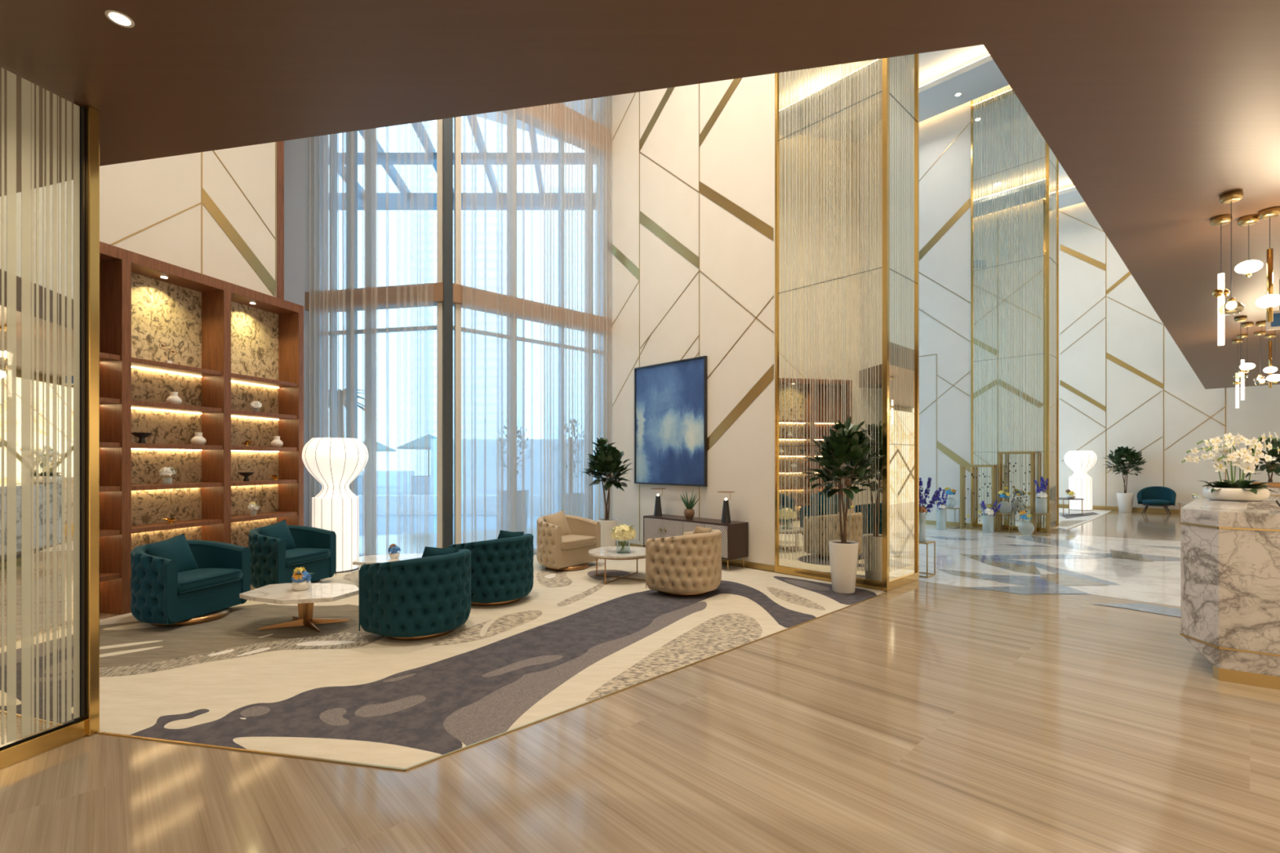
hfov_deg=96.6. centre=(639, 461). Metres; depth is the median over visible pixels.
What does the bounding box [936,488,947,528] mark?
flower arrangement
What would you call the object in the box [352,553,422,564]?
coffee table
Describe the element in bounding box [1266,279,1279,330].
hanging sign
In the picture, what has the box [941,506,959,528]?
wire stand
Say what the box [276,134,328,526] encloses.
wall
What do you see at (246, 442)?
ornament
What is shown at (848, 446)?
rubber plant
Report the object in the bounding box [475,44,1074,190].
ceiling
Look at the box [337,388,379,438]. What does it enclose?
palm tree
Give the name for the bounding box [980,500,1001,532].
flower arrangement
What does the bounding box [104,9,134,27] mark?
recessed light
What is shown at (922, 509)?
flower arrangement
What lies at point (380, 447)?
patio umbrella
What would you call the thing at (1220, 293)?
pendant lamp
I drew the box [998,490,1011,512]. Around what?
flower arrangement
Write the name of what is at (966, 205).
trim
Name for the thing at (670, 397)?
framed painting
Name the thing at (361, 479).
square planter
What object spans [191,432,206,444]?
ceramic vase
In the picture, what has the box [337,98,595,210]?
pergola
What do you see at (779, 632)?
trim
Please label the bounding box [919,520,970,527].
baseboard
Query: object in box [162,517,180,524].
ornament
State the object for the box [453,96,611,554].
window
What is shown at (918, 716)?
floor
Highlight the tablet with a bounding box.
[1275,499,1279,506]
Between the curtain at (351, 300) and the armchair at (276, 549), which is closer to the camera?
the armchair at (276, 549)
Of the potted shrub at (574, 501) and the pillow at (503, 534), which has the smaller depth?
the pillow at (503, 534)
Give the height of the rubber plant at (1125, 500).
1.950 m
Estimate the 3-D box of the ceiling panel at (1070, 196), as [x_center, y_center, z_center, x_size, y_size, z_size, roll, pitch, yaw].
[13.973,-8.125,16.704,1.130,0.150,10.516,0,0,-43]
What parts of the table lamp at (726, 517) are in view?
lamp shade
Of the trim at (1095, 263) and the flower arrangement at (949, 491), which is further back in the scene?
the trim at (1095, 263)
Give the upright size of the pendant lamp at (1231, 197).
0.877 m
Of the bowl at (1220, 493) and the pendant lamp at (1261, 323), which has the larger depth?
the pendant lamp at (1261, 323)
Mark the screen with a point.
(50, 144)
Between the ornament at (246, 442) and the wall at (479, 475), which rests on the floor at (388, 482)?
the wall at (479, 475)
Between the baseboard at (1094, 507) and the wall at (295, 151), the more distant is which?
the baseboard at (1094, 507)
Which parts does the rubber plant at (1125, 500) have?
pot, stem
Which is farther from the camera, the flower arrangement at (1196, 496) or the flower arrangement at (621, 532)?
the flower arrangement at (1196, 496)
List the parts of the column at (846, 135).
post, trim, post, mirror panel, post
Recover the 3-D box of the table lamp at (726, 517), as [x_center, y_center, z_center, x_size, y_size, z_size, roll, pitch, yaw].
[1.203,0.639,7.981,0.246,0.428,0.246,0,0,-17]
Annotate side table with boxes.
[1058,497,1084,515]
[1177,502,1188,514]
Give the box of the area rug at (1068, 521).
[1058,507,1111,529]
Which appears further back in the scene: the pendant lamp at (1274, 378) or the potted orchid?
the pendant lamp at (1274, 378)
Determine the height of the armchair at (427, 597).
0.779 m
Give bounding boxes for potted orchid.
[1181,431,1279,501]
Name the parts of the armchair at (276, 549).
seat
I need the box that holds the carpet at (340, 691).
[97,554,884,768]
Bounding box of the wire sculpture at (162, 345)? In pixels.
[159,342,177,363]
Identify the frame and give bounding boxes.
[960,465,996,531]
[997,451,1035,533]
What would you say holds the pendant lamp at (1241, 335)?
hanging from the ceiling at (1154, 111)
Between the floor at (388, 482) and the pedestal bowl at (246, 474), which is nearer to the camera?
the pedestal bowl at (246, 474)
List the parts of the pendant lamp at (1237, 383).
cord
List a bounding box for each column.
[774,53,919,591]
[970,84,1058,533]
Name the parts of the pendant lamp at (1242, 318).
bulb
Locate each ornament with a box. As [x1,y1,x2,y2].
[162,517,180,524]
[242,440,254,446]
[270,475,283,479]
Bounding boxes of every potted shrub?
[491,418,533,532]
[551,409,585,517]
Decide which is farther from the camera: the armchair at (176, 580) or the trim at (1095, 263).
the trim at (1095, 263)
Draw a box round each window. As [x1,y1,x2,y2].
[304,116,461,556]
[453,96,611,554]
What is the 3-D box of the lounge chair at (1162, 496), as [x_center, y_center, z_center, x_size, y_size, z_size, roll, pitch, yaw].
[14.676,1.115,16.214,0.723,0.780,0.827,0,0,-41]
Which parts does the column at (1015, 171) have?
post, trim, post, mirror panel, post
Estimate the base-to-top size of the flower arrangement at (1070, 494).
0.259 m
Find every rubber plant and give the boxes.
[582,437,631,547]
[800,416,884,593]
[1102,445,1147,512]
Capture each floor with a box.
[0,507,1279,852]
[358,471,595,536]
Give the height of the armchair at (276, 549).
0.779 m
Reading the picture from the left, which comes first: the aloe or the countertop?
the aloe
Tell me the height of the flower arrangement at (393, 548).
0.175 m
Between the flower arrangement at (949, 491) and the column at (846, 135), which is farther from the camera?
the flower arrangement at (949, 491)
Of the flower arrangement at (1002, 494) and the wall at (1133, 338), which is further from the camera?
the wall at (1133, 338)
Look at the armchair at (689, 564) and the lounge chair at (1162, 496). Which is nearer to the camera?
the armchair at (689, 564)
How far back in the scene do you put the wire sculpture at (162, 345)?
6.08 m
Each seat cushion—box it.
[177,568,242,594]
[284,547,330,567]
[561,534,596,549]
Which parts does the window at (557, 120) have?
sill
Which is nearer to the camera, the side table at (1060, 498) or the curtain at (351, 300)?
the curtain at (351, 300)
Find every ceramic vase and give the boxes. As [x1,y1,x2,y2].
[165,391,182,404]
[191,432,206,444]
[271,435,283,447]
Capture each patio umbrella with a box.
[362,441,396,451]
[396,434,436,475]
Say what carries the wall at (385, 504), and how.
on the floor at (388, 482)
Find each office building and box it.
[414,115,524,475]
[543,186,595,471]
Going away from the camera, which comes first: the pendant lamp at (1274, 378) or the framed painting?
the pendant lamp at (1274, 378)
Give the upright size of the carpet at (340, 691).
0.008 m
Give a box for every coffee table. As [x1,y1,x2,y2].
[239,582,359,631]
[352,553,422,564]
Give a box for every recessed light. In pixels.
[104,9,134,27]
[954,92,961,96]
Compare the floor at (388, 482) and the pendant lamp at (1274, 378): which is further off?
the floor at (388, 482)
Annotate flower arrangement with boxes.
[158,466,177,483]
[247,502,259,514]
[249,400,262,411]
[291,567,312,591]
[387,543,400,558]
[610,524,635,552]
[919,477,942,540]
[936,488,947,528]
[944,487,955,507]
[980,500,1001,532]
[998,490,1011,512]
[1018,511,1032,534]
[1034,476,1048,512]
[1065,488,1075,498]
[1191,493,1201,498]
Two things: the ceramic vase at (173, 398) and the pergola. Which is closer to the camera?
the ceramic vase at (173, 398)
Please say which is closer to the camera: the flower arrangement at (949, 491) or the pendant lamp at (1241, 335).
the pendant lamp at (1241, 335)
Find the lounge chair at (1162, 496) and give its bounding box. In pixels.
[1137,486,1176,515]
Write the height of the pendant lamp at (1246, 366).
0.689 m
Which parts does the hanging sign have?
panel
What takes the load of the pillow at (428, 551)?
on the armchair at (427, 597)
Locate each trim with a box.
[97,592,886,771]
[110,142,276,297]
[608,77,773,541]
[919,121,970,520]
[1058,210,1226,508]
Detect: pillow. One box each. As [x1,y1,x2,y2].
[146,533,199,572]
[259,519,297,550]
[422,546,459,557]
[497,530,524,538]
[544,510,571,535]
[692,525,711,533]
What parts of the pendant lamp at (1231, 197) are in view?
cord, bulb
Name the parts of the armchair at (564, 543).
seat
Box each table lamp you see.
[650,488,666,515]
[717,491,734,522]
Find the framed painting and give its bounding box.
[634,355,706,486]
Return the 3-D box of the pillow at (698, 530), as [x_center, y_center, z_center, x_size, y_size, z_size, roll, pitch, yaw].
[0.662,0.924,6.446,0.170,0.427,0.447,0,0,37]
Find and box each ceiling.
[0,0,1279,389]
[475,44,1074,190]
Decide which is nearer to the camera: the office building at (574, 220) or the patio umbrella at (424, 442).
the patio umbrella at (424, 442)
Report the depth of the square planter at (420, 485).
19.20 m
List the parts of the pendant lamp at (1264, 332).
cord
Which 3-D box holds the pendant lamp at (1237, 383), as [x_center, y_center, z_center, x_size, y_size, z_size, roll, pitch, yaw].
[9.539,-1.395,9.108,0.124,1.086,0.124,0,0,0]
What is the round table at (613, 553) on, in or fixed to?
on the carpet at (340, 691)
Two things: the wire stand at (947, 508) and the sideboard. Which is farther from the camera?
the wire stand at (947, 508)
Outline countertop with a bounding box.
[1180,498,1279,528]
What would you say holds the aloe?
on the sideboard
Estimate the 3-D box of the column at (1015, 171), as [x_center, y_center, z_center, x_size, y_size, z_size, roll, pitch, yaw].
[8.333,-3.450,12.700,0.950,9.900,1.470,0,0,-43]
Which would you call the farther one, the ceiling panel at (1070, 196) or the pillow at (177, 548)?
the ceiling panel at (1070, 196)
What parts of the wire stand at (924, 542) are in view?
plate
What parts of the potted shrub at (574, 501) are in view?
stem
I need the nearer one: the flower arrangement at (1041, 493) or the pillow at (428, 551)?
the pillow at (428, 551)
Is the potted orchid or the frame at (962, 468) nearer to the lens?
the potted orchid
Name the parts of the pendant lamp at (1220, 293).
cord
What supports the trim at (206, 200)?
attached to the wall at (135, 196)
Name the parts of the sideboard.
door, door, door, door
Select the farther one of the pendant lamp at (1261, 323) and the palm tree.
the palm tree
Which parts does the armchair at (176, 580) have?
seat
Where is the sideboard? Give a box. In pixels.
[643,514,748,570]
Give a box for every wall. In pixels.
[99,142,275,297]
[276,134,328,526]
[357,495,552,515]
[431,439,585,506]
[595,73,774,565]
[919,101,970,523]
[1058,201,1279,509]
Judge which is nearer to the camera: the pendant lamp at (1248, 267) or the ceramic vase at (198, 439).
the pendant lamp at (1248, 267)
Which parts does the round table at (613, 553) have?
leg, leg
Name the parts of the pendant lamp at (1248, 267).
cord, glass globe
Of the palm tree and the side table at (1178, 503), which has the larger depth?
the palm tree
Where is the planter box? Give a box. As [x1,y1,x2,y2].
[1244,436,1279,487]
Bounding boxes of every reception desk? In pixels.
[1179,498,1279,689]
[1261,487,1279,501]
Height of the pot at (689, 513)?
0.140 m
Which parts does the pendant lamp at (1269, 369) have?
glass globe, brass rod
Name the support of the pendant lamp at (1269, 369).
hanging from the ceiling at (1154, 111)
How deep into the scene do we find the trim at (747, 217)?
8.58 m
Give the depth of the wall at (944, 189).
13.35 m
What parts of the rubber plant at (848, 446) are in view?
pot, stem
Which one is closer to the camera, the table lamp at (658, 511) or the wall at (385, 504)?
the table lamp at (658, 511)
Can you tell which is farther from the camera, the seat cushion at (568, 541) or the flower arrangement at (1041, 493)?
the flower arrangement at (1041, 493)
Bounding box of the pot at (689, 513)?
[684,508,694,519]
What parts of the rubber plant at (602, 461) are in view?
pot, stem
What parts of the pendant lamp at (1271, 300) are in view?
glass globe, cord, brass rod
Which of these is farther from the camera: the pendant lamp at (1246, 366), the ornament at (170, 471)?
the pendant lamp at (1246, 366)
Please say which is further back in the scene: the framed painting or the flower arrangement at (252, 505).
the framed painting
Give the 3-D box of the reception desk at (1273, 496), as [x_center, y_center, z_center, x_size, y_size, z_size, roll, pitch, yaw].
[9.409,0.925,7.215,2.807,1.150,0.907,0,0,34]
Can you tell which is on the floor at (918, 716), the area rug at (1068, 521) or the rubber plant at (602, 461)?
the area rug at (1068, 521)
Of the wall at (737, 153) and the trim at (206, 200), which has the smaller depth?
the trim at (206, 200)
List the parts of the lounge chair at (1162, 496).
seat, seat frame, backrest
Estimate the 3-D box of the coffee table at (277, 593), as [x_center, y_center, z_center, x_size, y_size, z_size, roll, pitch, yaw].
[-3.022,1.327,5.108,0.985,0.324,0.678,0,0,0]
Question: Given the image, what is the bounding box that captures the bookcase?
[99,241,303,614]
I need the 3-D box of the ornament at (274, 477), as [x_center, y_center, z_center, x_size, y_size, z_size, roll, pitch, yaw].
[-4.673,0.209,7.334,0.158,0.073,0.118,0,0,-37]
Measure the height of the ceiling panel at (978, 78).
0.150 m
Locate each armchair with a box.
[130,533,250,626]
[248,519,336,588]
[359,546,471,640]
[447,530,533,606]
[536,510,600,571]
[645,525,721,596]
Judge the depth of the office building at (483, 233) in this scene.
57.01 m
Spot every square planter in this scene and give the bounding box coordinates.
[357,475,364,495]
[411,475,431,495]
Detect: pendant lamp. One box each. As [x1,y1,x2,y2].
[1209,213,1232,345]
[1217,190,1244,315]
[1231,338,1243,408]
[1234,315,1247,379]
[1235,213,1262,277]
[1236,333,1248,399]
[1239,321,1255,372]
[1253,330,1266,379]
[1254,320,1266,385]
[1255,206,1279,322]
[1262,333,1277,387]
[1266,373,1279,384]
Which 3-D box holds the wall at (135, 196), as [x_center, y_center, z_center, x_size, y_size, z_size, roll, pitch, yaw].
[-5.730,-3.450,4.983,0.300,9.900,5.585,0,0,15]
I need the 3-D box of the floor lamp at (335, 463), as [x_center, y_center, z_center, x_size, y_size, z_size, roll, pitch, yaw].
[-4.170,0.593,7.820,0.805,1.811,0.815,0,0,4]
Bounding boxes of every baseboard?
[615,541,774,572]
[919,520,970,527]
[1058,503,1179,513]
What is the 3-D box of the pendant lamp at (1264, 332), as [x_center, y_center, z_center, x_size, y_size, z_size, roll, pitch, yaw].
[9.288,-1.559,8.545,0.136,0.757,0.136,0,0,0]
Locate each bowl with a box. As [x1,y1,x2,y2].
[131,432,152,443]
[238,471,254,481]
[1202,486,1270,501]
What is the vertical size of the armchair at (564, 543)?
0.779 m
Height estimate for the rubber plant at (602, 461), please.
1.871 m
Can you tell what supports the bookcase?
on the floor at (918, 716)
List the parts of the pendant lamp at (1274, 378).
glass globe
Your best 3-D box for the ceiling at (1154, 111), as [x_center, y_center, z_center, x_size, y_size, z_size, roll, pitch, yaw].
[3.008,-2.163,5.852,30.811,0.450,9.840,0,0,-43]
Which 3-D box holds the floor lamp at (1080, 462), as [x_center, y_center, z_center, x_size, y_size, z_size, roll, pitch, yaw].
[13.400,0.592,17.350,0.805,1.811,0.815,0,0,4]
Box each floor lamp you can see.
[302,437,368,573]
[1063,450,1097,511]
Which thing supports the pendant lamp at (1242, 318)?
hanging from the ceiling at (1154, 111)
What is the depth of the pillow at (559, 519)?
8.13 m
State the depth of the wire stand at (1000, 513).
11.97 m
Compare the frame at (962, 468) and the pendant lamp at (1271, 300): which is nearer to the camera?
the pendant lamp at (1271, 300)
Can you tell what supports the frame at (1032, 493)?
on the floor at (918, 716)
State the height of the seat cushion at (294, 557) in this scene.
0.130 m
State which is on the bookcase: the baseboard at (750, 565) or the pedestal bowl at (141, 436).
the pedestal bowl at (141, 436)
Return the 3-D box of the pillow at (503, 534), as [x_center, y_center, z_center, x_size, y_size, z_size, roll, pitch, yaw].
[-1.416,0.924,6.054,0.170,0.427,0.447,0,0,30]
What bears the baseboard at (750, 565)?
attached to the wall at (737, 153)
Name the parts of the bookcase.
shelf, shelf, shelf, shelf, shelf, shelf, wallpaper panel, shelf, shelf, shelf, shelf, shelf, wallpaper panel, shelf, shelf, shelf, shelf, shelf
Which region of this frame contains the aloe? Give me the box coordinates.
[680,491,699,519]
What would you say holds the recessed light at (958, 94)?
attached to the ceiling panel at (978, 78)
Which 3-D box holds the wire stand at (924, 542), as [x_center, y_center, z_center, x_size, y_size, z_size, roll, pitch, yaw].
[3.700,1.275,7.520,0.272,0.446,0.272,0,0,-43]
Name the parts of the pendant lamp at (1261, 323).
bulb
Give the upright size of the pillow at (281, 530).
0.427 m
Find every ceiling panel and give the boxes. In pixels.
[919,54,1008,122]
[1058,186,1084,208]
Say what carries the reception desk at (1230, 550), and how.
on the floor at (918, 716)
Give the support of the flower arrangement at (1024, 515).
on the floor at (918, 716)
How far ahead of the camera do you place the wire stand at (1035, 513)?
11.57 m
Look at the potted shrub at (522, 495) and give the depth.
12.08 m
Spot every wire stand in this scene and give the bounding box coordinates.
[919,539,935,577]
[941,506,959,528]
[996,512,1013,533]
[1032,512,1050,536]
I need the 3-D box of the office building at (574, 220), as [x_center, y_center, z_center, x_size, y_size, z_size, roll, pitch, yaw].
[-6.000,-15.000,70.000,10.000,33.000,10.000,0,0,0]
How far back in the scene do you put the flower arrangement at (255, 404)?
7.05 m
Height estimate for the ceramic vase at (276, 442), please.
0.142 m
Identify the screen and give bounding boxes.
[0,65,99,769]
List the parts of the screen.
trim, post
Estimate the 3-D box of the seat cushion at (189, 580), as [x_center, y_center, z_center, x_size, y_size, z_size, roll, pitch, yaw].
[-4.306,1.122,5.426,0.588,0.130,0.662,0,0,10]
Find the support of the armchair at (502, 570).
on the carpet at (340, 691)
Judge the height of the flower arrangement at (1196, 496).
0.271 m
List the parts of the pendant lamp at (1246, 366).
glass globe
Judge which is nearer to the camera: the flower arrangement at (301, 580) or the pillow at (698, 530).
the flower arrangement at (301, 580)
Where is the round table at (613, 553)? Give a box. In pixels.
[588,546,645,584]
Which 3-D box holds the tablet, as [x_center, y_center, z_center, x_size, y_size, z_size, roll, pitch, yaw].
[4.839,0.357,4.312,0.220,0.125,0.107,0,0,-40]

